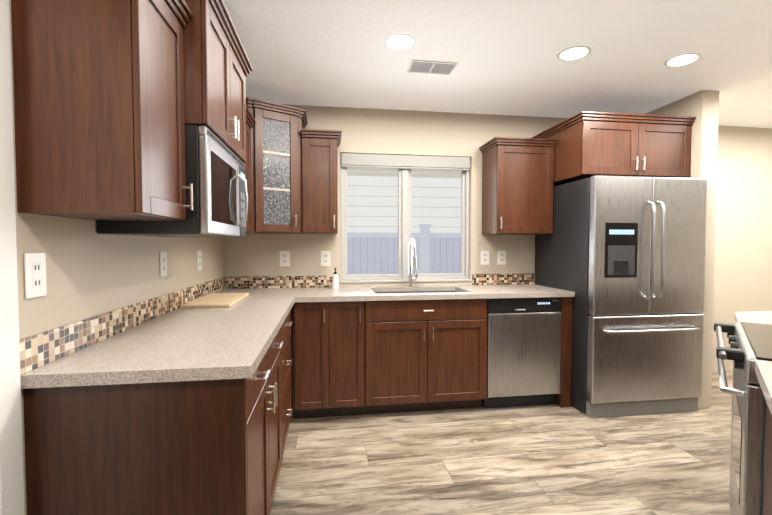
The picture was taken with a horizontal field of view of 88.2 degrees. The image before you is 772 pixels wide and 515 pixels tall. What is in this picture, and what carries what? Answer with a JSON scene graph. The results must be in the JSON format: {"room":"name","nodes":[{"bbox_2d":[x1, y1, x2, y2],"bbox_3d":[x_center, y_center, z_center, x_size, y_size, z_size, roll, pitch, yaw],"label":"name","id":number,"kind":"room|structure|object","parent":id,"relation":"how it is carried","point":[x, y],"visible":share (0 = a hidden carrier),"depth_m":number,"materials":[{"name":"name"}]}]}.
{"room":"kitchen","nodes":[
{"label":"kitchen","id":0,"kind":"room"},
{"bbox_2d":[9,0,222,514],"bbox_3d":[-0.925,0.057,-0.186,0.150,2.460,7.350,0,2,-8],"label":"wall","id":1,"kind":"structure","parent":0,"point":[90,272],"depth_m":1.47,"materials":[{"name":"beige paint"}]},
{"bbox_2d":[0,0,24,514],"bbox_3d":[-0.928,0.193,0.611,0.067,2.138,0.996,0,2,-8],"label":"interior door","id":2,"kind":"structure","parent":1,"relation":"in","point":[11,479],"depth_m":1.06,"materials":[{"name":"white paint"}]},
{"bbox_2d":[24,253,46,298],"bbox_3d":[-1.043,0.053,1.186,0.007,0.132,0.084,0,2,-8],"label":"electrical outlet","id":3,"kind":"object","parent":1,"relation":"attached to","point":[35,273],"visible":1,"depth_m":1.18,"materials":[{"name":"white plastic"}]},
{"bbox_2d":[11,0,192,220],"bbox_3d":[-0.884,-0.528,1.302,0.359,0.789,0.409,0,2,-8],"label":"upper cabinet","id":4,"kind":"object","parent":1,"relation":"attached to","point":[99,112],"visible":0.94,"depth_m":1.14,"materials":[{"name":"brown wood"}]},
{"bbox_2d":[19,277,226,374],"bbox_3d":[-1.190,0.245,2.217,0.010,0.099,2.228,0,2,-8],"label":"tile backsplash","id":5,"kind":"structure","parent":1,"relation":"attached to","point":[42,348],"depth_m":1.49,"materials":[{"name":"tile"}]},
{"bbox_2d":[160,252,166,276],"bbox_3d":[-1.176,0.035,2.107,0.007,0.132,0.084,0,2,-8],"label":"electrical outlet","id":6,"kind":"object","parent":1,"relation":"attached to","point":[163,264],"visible":1,"depth_m":2.10,"materials":[{"name":"white plastic"}]},
{"bbox_2d":[197,251,201,270],"bbox_3d":[-1.261,0.022,2.693,0.007,0.132,0.084,0,2,-8],"label":"electrical outlet","id":7,"kind":"object","parent":1,"relation":"attached to","point":[199,260],"visible":0.98,"depth_m":2.68,"materials":[{"name":"white plastic"}]},
{"bbox_2d":[183,0,252,161],"bbox_3d":[-0.929,-0.803,1.877,0.439,0.551,0.820,0,2,-8],"label":"upper cabinet","id":8,"kind":"object","parent":1,"relation":"attached to","point":[218,68],"visible":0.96,"depth_m":1.68,"materials":[{"name":"brown wood"}]},
{"bbox_2d":[96,124,247,237],"bbox_3d":[-0.923,-0.314,1.893,0.450,0.423,0.745,0,2,-8],"label":"microwave","id":9,"kind":"object","parent":8,"relation":"attached to","point":[215,171],"visible":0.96,"depth_m":1.58,"materials":[{"name":"silver metal"}]},
{"bbox_2d":[243,106,255,231],"bbox_3d":[-1.064,-0.568,2.538,0.359,0.789,0.576,0,2,-8],"label":"upper cabinet","id":10,"kind":"object","parent":1,"relation":"attached to","point":[250,121],"visible":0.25,"depth_m":2.78,"materials":[{"name":"brown wood"}]},
{"bbox_2d":[223,104,771,392],"bbox_3d":[1.573,-0.072,3.811,5.942,2.460,0.150,0,2,-8],"label":"wall","id":11,"kind":"structure","parent":0,"point":[743,263],"depth_m":3.63,"materials":[{"name":"beige paint"}]},
{"bbox_2d":[246,97,307,233],"bbox_3d":[-0.970,-0.662,3.076,0.699,0.944,0.532,0,2,-8],"label":"upper cabinet","id":12,"kind":"object","parent":11,"relation":"attached to","point":[276,161],"visible":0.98,"depth_m":2.95,"materials":[{"name":"brown wood"}]},
{"bbox_2d":[227,275,338,288],"bbox_3d":[-0.864,0.207,3.385,0.929,0.099,0.008,0,2,-8],"label":"backsplash","id":13,"kind":"structure","parent":11,"relation":"attached to","point":[246,281],"depth_m":3.37,"materials":[{"name":"tile"}]},
{"bbox_2d":[280,251,289,265],"bbox_3d":[-0.859,0.009,3.380,0.084,0.132,0.007,0,2,-8],"label":"electrical outlet","id":14,"kind":"object","parent":11,"relation":"attached to","point":[284,258],"visible":1,"depth_m":3.38,"materials":[{"name":"white plastic"}]},
{"bbox_2d":[301,129,341,233],"bbox_3d":[-0.517,-0.590,3.232,0.307,0.789,0.359,0,2,-8],"label":"upper cabinet","id":15,"kind":"object","parent":11,"relation":"attached to","point":[319,185],"visible":0.98,"depth_m":3.09,"materials":[{"name":"brown wood"}]},
{"bbox_2d":[321,251,330,265],"bbox_3d":[-0.521,0.007,3.429,0.084,0.132,0.007,0,2,-8],"label":"electrical outlet","id":16,"kind":"object","parent":11,"relation":"attached to","point":[325,258],"visible":1,"depth_m":3.43,"materials":[{"name":"white plastic"}]},
{"bbox_2d":[340,154,470,282],"bbox_3d":[0.182,-0.344,3.577,1.174,1.126,0.127,0,2,-8],"label":"window","id":17,"kind":"structure","parent":11,"relation":"in","point":[404,206],"depth_m":3.58,"materials":[{"name":"grey plastic"}]},
{"bbox_2d":[341,153,469,170],"bbox_3d":[0.186,-0.846,3.530,1.162,0.118,0.034,0,2,-8],"label":"window blind","id":18,"kind":"object","parent":17,"relation":"attached to","point":[356,160],"visible":0.94,"depth_m":3.51,"materials":[{"name":"grey fabric"}]},
{"bbox_2d":[481,250,488,264],"bbox_3d":[0.904,0.001,3.635,0.084,0.132,0.007,0,2,-8],"label":"electrical outlet","id":19,"kind":"object","parent":11,"relation":"attached to","point":[484,257],"visible":1,"depth_m":3.63,"materials":[{"name":"white plastic"}]},
{"bbox_2d":[497,250,505,264],"bbox_3d":[1.063,0.000,3.658,0.084,0.132,0.007,0,2,-8],"label":"electrical outlet","id":20,"kind":"object","parent":11,"relation":"attached to","point":[501,257],"visible":1,"depth_m":3.65,"materials":[{"name":"white plastic"}]},
{"bbox_2d":[472,273,533,284],"bbox_3d":[1.080,0.198,3.666,0.597,0.099,0.008,0,2,-8],"label":"trim","id":21,"kind":"structure","parent":11,"relation":"attached to","point":[518,278],"depth_m":3.66,"materials":[{"name":"tile"}]},
{"bbox_2d":[479,137,556,234],"bbox_3d":[1.132,-0.598,3.471,0.540,0.789,0.359,0,2,-8],"label":"upper cabinet","id":22,"kind":"object","parent":11,"relation":"attached to","point":[517,184],"visible":1,"depth_m":3.34,"materials":[{"name":"brown wood"}]},
{"bbox_2d":[532,111,695,186],"bbox_3d":[1.873,-0.869,3.381,0.964,0.461,0.732,0,2,-8],"label":"upper cabinet","id":23,"kind":"object","parent":11,"relation":"attached to","point":[588,144],"visible":0.94,"depth_m":3.06,"materials":[{"name":"brown wood"}]},
{"bbox_2d":[223,0,771,127],"bbox_3d":[2.089,-1.236,0.209,6.242,0.100,7.350,0,2,-8],"label":"ceiling","id":24,"kind":"structure","parent":0,"point":[339,53],"depth_m":2.47,"materials":[{"name":"white paint"}]},
{"bbox_2d":[384,34,416,50],"bbox_3d":[0.083,-1.251,2.318,0.196,0.003,0.196,0,2,-8],"label":"recessed light","id":25,"kind":"object","parent":24,"relation":"in","point":[399,42],"visible":1,"depth_m":2.31,"materials":[{"name":"white paint"}]},
{"bbox_2d":[407,60,457,74],"bbox_3d":[0.304,-1.261,2.648,0.305,0.007,0.180,0,2,-8],"label":"ceiling vent","id":26,"kind":"object","parent":24,"relation":"in","point":[431,67],"visible":1,"depth_m":2.63,"materials":[{"name":"white metal"}]},
{"bbox_2d":[557,46,591,60],"bbox_3d":[1.158,-1.256,2.454,0.196,0.003,0.196,0,2,-8],"label":"recessed light","id":27,"kind":"object","parent":24,"relation":"in","point":[572,53],"visible":1,"depth_m":2.45,"materials":[{"name":"white paint"}]},
{"bbox_2d":[664,53,701,66],"bbox_3d":[1.891,-1.258,2.540,0.196,0.003,0.196,0,2,-8],"label":"recessed light","id":28,"kind":"object","parent":24,"relation":"in","point":[682,59],"visible":1,"depth_m":2.53,"materials":[{"name":"white paint"}]},
{"bbox_2d":[270,370,732,514],"bbox_3d":[2.089,1.323,0.292,6.242,0.100,7.350,0,2,-8],"label":"floor","id":29,"kind":"structure","parent":0,"point":[553,459],"depth_m":2.33,"materials":[{"name":"brown wood"}]},
{"bbox_2d":[23,329,282,514],"bbox_3d":[-0.784,0.790,1.645,0.644,0.876,0.905,0,2,-8],"label":"base cabinet","id":30,"kind":"object","parent":29,"relation":"on","point":[206,447],"visible":0.9,"depth_m":1.19,"materials":[{"name":"brown wood"}]},
{"bbox_2d":[279,310,292,461],"bbox_3d":[-0.897,0.765,2.426,0.644,0.876,0.671,0,2,-8],"label":"base cabinet","id":31,"kind":"object","parent":29,"relation":"on","point":[286,360],"visible":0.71,"depth_m":2.40,"materials":[{"name":"brown wood"}]},
{"bbox_2d":[20,296,295,388],"bbox_3d":[-0.836,0.323,1.948,0.633,0.038,1.590,0,2,-8],"label":"countertop","id":32,"kind":"structure","parent":31,"relation":"on","point":[234,341],"depth_m":1.38,"materials":[{"name":"stone"}]},
{"bbox_2d":[181,293,248,307],"bbox_3d":[-1.087,0.274,2.587,0.270,0.020,0.570,0,2,-8],"label":"cutting board","id":33,"kind":"object","parent":32,"relation":"on","point":[217,300],"visible":1,"depth_m":2.48,"materials":[{"name":"brown wood"}]},
{"bbox_2d":[292,301,364,418],"bbox_3d":[-0.450,0.742,3.141,0.515,0.876,0.644,0,2,-8],"label":"base cabinet","id":34,"kind":"object","parent":29,"relation":"on","point":[328,343],"visible":0.94,"depth_m":2.86,"materials":[{"name":"brown wood"}]},
{"bbox_2d":[218,288,303,291],"bbox_3d":[-0.984,0.287,3.063,0.660,0.038,0.360,0,2,-8],"label":"countertop","id":35,"kind":"structure","parent":34,"relation":"on","point":[237,289],"depth_m":3.19,"materials":[{"name":"stone"}]},
{"bbox_2d":[364,291,486,414],"bbox_3d":[0.268,0.739,3.245,0.932,0.876,0.644,0,2,-8],"label":"base cabinet","id":36,"kind":"object","parent":29,"relation":"on","point":[425,355],"visible":0.98,"depth_m":2.96,"materials":[{"name":"brown wood"}]},
{"bbox_2d":[215,284,574,301],"bbox_3d":[0.056,0.283,3.205,2.758,0.038,0.633,0,2,-8],"label":"countertop","id":37,"kind":"structure","parent":36,"relation":"on","point":[310,294],"depth_m":3.06,"materials":[{"name":"stone"}]},
{"bbox_2d":[332,268,338,287],"bbox_3d":[-0.428,0.173,3.360,0.059,0.172,0.075,0,2,-8],"label":"soap dispenser","id":38,"kind":"object","parent":37,"relation":"on","point":[335,280],"visible":1,"depth_m":3.35,"materials":[{"name":"white"}]},
{"bbox_2d":[407,238,418,286],"bbox_3d":[0.247,0.046,3.405,0.112,0.422,0.222,0,2,-8],"label":"faucet","id":39,"kind":"object","parent":37,"relation":"on","point":[412,262],"visible":1,"depth_m":3.47,"materials":[{"name":"silver metal"}]},
{"bbox_2d":[374,291,457,293],"bbox_3d":[0.266,0.410,3.248,0.769,0.218,0.424,0,2,-8],"label":"sink","id":40,"kind":"object","parent":37,"relation":"in","point":[415,292],"depth_m":3.46,"materials":[{"name":"silver metal"}]},
{"bbox_2d":[482,297,561,408],"bbox_3d":[1.030,0.737,3.365,0.600,0.872,0.604,0,2,-8],"label":"dishwasher","id":41,"kind":"object","parent":29,"relation":"on","point":[523,351],"visible":0.77,"depth_m":3.07,"materials":[{"name":"silver metal"}]},
{"bbox_2d":[555,297,572,407],"bbox_3d":[1.374,0.733,3.422,0.087,0.876,0.610,0,2,-8],"label":"cabinet end panel","id":42,"kind":"object","parent":29,"relation":"on","point":[562,398],"visible":0.23,"depth_m":3.12,"materials":[{"name":"brown wood"}]},
{"bbox_2d":[535,175,706,417],"bbox_3d":[1.904,0.284,3.324,0.924,1.780,0.911,0,2,-8],"label":"refrigerator","id":43,"kind":"object","parent":29,"relation":"on","point":[622,258],"visible":0.94,"depth_m":2.95,"materials":[{"name":"silver metal"}]},
{"bbox_2d":[714,322,771,514],"bbox_3d":[1.658,0.775,1.401,0.791,0.922,0.754,1,2,39],"label":"range","id":44,"kind":"object","parent":29,"relation":"on","point":[749,343],"visible":0.98,"depth_m":1.35,"materials":[{"name":"silver metal"}]},
{"bbox_2d":[763,405,771,514],"bbox_3d":[1.420,0.840,0.129,0.772,0.874,2.294,0,2,-8],"label":"base cabinet","id":45,"kind":"object","parent":29,"relation":"on","point":[767,510],"depth_m":0.94,"materials":[{"name":"brown wood"}]},
{"bbox_2d":[734,311,771,324],"bbox_3d":[2.453,0.327,1.862,1.561,0.039,0.777,0,2,-8],"label":"countertop","id":46,"kind":"structure","parent":45,"relation":"on","point":[762,317],"depth_m":2.04,"materials":[{"name":"stone"}]},
{"bbox_2d":[755,359,771,414],"bbox_3d":[1.429,0.383,0.121,0.810,0.039,2.361,0,2,-8],"label":"countertop","id":47,"kind":"structure","parent":45,"relation":"on","point":[763,370],"depth_m":1.12,"materials":[{"name":"stone"}]},
{"bbox_2d":[646,90,718,407],"bbox_3d":[2.428,-0.061,3.466,0.148,2.460,0.780,0,2,-8],"label":"wall","id":48,"kind":"structure","parent":0,"point":[702,106],"depth_m":3.08,"materials":[{"name":"beige paint"}]},
{"label":"outside","id":49,"kind":"structure","parent":0,"visible":0},
{"bbox_2d":[347,167,460,273],"bbox_3d":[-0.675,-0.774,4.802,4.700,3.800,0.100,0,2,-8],"label":"window glass","id":50,"kind":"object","parent":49,"point":[383,183],"depth_m":4.97,"materials":[{"name":"clear glass"}]}
]}

